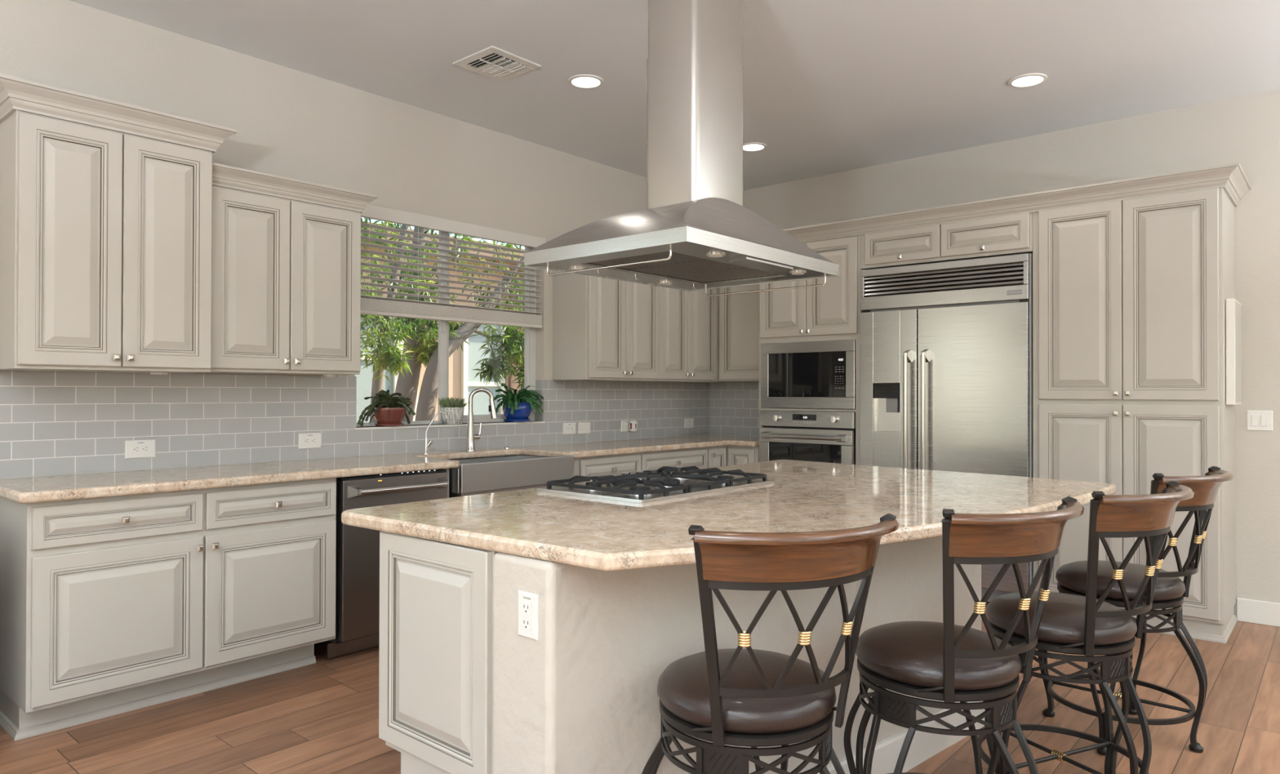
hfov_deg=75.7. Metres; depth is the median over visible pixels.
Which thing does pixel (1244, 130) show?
wall
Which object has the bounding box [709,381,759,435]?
tile backsplash
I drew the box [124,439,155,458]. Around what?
wall outlet
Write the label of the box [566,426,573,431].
receptacle
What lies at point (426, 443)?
faucet
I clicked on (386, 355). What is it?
tree
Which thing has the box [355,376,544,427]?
tile backsplash
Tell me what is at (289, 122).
wall
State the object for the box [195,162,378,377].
upper cabinet
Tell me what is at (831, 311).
tall cabinet
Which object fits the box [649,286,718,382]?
upper cabinet
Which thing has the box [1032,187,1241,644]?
pantry cabinet
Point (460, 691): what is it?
kitchen island
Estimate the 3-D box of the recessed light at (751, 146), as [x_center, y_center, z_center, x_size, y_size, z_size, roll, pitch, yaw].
[0.793,-1.689,5.800,0.196,0.009,0.196,0,-1,41]
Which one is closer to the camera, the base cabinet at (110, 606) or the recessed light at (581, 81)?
the base cabinet at (110, 606)
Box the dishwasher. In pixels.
[325,469,448,658]
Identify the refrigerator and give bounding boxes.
[859,253,1033,601]
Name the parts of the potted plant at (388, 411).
pot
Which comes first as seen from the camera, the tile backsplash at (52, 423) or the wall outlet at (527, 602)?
the wall outlet at (527, 602)
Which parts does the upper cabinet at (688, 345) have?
door, door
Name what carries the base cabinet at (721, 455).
on the floor
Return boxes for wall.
[0,0,709,479]
[718,88,1279,617]
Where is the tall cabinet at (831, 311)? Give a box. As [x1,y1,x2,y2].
[759,235,865,464]
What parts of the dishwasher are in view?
kick plate, handle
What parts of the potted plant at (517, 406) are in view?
pot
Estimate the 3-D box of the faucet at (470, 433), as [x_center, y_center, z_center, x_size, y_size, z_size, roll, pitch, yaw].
[-1.066,0.280,5.181,0.060,0.240,0.060,0,-1,41]
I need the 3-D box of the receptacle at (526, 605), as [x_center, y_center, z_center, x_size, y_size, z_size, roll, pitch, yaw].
[-0.277,0.557,2.005,0.033,0.068,0.003,0,-1,41]
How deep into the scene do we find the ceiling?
4.27 m
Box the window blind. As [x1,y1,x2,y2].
[360,204,546,328]
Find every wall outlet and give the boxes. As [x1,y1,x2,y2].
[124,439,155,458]
[298,432,321,448]
[518,590,538,640]
[562,422,575,434]
[621,420,630,431]
[684,417,693,428]
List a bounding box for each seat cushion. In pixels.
[657,648,836,733]
[855,621,1022,689]
[986,591,1137,645]
[1055,560,1185,601]
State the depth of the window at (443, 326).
5.31 m
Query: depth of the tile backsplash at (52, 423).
4.19 m
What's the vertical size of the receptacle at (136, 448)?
0.033 m
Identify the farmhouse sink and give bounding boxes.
[448,454,573,497]
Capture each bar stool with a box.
[641,513,899,773]
[843,496,1084,773]
[977,480,1194,773]
[1038,466,1233,755]
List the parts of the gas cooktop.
burner, knob, burner, knob, knob, burner, burner, knob, burner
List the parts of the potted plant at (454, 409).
pot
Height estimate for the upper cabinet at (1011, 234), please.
0.260 m
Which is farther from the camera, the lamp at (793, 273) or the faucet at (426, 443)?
the faucet at (426, 443)
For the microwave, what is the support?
in the tall cabinet at (831, 311)
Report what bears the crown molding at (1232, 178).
attached to the upper cabinet at (1011, 234)
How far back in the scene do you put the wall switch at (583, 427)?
6.08 m
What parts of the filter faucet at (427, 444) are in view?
lever handle, spout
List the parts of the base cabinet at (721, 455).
door, door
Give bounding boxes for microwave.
[760,339,855,408]
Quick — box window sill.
[354,421,545,430]
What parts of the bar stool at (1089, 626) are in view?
leg, swivel plate, post, leg, rail, leg, rail, crest rail, post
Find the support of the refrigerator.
on the floor
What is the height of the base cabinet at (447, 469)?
0.912 m
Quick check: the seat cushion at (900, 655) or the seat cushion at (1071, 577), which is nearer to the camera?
the seat cushion at (900, 655)
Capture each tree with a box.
[360,217,472,422]
[360,217,519,421]
[414,240,524,421]
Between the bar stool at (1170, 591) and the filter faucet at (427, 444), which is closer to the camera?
the bar stool at (1170, 591)
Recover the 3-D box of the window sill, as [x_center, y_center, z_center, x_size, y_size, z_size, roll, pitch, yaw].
[-1.185,0.243,5.271,0.112,0.014,1.461,0,-1,41]
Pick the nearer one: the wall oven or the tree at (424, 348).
the wall oven
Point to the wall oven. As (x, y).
(818, 436)
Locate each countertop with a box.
[0,434,759,503]
[341,459,1115,571]
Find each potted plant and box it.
[357,386,415,426]
[437,395,468,424]
[493,382,543,422]
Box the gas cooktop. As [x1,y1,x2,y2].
[536,466,774,503]
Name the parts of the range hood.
utensil rail, control panel, utensil rail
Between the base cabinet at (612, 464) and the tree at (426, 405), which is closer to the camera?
the base cabinet at (612, 464)
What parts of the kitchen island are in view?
panel, baseboard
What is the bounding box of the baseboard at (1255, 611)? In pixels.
[1236,597,1279,626]
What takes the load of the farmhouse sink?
in the countertop at (82, 486)
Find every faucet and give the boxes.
[422,411,447,453]
[422,437,429,453]
[465,387,497,450]
[465,412,475,450]
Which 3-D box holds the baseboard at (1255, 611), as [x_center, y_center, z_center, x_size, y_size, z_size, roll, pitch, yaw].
[5.065,1.286,3.416,4.210,0.133,0.016,0,-1,41]
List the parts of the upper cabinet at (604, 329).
door, door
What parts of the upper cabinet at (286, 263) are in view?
door, knob, crown moulding, knob, door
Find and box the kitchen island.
[378,530,985,773]
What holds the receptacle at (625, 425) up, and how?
attached to the wall outlet at (624, 424)
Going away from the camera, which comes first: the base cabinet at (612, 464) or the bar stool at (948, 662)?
the bar stool at (948, 662)
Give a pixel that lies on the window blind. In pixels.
(370, 305)
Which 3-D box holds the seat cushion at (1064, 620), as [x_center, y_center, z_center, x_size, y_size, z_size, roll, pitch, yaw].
[1.365,0.739,2.684,0.438,0.090,0.438,0,0,-35]
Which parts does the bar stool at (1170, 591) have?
leg, leg, swivel plate, leg, post, rail, leg, rail, crest rail, post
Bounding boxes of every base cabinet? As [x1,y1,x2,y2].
[0,477,336,741]
[442,454,542,497]
[565,447,707,483]
[706,445,759,467]
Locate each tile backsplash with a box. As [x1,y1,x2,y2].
[0,370,709,478]
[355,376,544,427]
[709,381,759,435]
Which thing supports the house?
on the ground
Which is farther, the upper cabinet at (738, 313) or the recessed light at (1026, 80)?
the upper cabinet at (738, 313)
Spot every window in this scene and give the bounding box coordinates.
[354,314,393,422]
[355,231,536,426]
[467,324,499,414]
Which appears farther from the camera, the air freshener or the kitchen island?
the air freshener
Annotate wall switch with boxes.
[577,422,590,433]
[1246,410,1272,431]
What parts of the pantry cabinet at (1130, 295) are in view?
door, door, knob, knob, knob, knob, door, door, shoe moulding, wall panel, panel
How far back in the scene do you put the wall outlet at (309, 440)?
4.48 m
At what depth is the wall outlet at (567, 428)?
5.96 m
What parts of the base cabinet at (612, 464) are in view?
drawer, drawer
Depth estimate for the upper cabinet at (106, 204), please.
3.38 m
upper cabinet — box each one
[0,73,237,374]
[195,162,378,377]
[552,270,659,381]
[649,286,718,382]
[718,284,759,382]
[861,212,1032,270]
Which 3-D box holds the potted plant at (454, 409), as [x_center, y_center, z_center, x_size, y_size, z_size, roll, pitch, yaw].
[-1.188,0.147,5.238,0.165,0.177,0.233,0,-1,41]
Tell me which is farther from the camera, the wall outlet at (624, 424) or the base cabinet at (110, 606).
the wall outlet at (624, 424)
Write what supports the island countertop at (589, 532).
on the kitchen island
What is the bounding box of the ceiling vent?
[452,45,541,81]
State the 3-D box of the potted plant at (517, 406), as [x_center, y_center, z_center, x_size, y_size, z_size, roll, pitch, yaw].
[-0.805,0.106,5.624,0.285,0.267,0.411,0,0,24]
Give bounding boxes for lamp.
[568,266,585,271]
[657,281,672,284]
[706,252,725,257]
[789,271,806,275]
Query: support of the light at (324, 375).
attached to the upper cabinet at (286, 263)
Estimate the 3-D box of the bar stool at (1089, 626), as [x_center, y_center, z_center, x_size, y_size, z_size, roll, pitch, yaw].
[1.387,0.820,2.651,0.569,1.041,0.649,0,0,-35]
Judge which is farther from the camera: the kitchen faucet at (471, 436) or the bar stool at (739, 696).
the kitchen faucet at (471, 436)
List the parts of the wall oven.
knob, handle, door glass, door, control panel, knob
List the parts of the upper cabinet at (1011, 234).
door, knob, door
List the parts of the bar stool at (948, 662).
leg, leg, swivel plate, post, leg, rail, rail, leg, crest rail, post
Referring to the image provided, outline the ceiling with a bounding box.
[69,0,1279,190]
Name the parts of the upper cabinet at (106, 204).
door, knob, crown moulding, knob, door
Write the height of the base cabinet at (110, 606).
0.912 m
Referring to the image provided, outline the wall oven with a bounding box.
[759,410,855,464]
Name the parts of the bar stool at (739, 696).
leg, post, swivel plate, leg, rail, rail, crest rail, leg, post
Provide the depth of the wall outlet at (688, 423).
7.04 m
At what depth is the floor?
3.23 m
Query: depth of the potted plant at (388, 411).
4.84 m
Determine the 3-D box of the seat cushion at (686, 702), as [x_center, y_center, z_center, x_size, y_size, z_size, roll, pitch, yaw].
[0.261,0.733,2.039,0.438,0.090,0.438,0,0,-20]
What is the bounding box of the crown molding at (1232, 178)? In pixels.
[782,162,1251,243]
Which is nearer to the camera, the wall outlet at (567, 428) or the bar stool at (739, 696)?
the bar stool at (739, 696)
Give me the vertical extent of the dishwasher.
0.896 m
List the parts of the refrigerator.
door, handle, handle, grille panel, door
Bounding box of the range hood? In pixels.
[524,0,839,296]
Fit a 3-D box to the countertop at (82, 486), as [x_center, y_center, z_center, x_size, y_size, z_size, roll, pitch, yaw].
[-0.724,0.420,5.043,0.893,0.040,5.121,0,-1,41]
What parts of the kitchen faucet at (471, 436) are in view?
lever handle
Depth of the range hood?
3.10 m
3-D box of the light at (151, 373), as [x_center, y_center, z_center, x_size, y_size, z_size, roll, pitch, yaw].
[-2.201,-0.062,3.769,0.070,0.010,0.070,0,-1,41]
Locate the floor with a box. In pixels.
[0,601,1279,773]
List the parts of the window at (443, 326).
sash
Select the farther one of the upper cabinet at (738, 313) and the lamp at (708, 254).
the upper cabinet at (738, 313)
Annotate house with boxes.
[354,220,524,422]
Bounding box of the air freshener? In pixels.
[629,420,637,431]
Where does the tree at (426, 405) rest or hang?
on the ground
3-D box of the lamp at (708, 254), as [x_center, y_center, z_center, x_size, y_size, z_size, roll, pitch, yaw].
[0.263,-0.457,2.860,0.068,0.006,0.068,0,-1,41]
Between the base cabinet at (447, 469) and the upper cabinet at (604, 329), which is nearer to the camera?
the base cabinet at (447, 469)
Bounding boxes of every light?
[150,372,168,374]
[323,374,337,377]
[568,74,603,88]
[743,142,766,151]
[1008,72,1047,87]
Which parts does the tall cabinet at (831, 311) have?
door, door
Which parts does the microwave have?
door, control panel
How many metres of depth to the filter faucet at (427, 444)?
4.93 m
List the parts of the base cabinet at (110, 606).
door, drawer, knob, shoe moulding, knob, knob, door, drawer, knob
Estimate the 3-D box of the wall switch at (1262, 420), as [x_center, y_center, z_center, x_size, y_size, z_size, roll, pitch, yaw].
[3.559,0.193,4.731,0.120,0.116,0.010,0,-1,41]
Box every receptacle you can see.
[133,444,149,453]
[304,437,316,444]
[521,600,531,631]
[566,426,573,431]
[623,423,629,428]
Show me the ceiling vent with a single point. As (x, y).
(493, 62)
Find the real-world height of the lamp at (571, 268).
0.006 m
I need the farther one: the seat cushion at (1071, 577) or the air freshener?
the air freshener
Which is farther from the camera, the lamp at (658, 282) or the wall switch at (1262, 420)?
the wall switch at (1262, 420)
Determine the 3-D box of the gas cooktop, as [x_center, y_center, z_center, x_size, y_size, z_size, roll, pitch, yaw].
[0.082,0.363,3.206,0.519,0.050,0.838,0,-1,41]

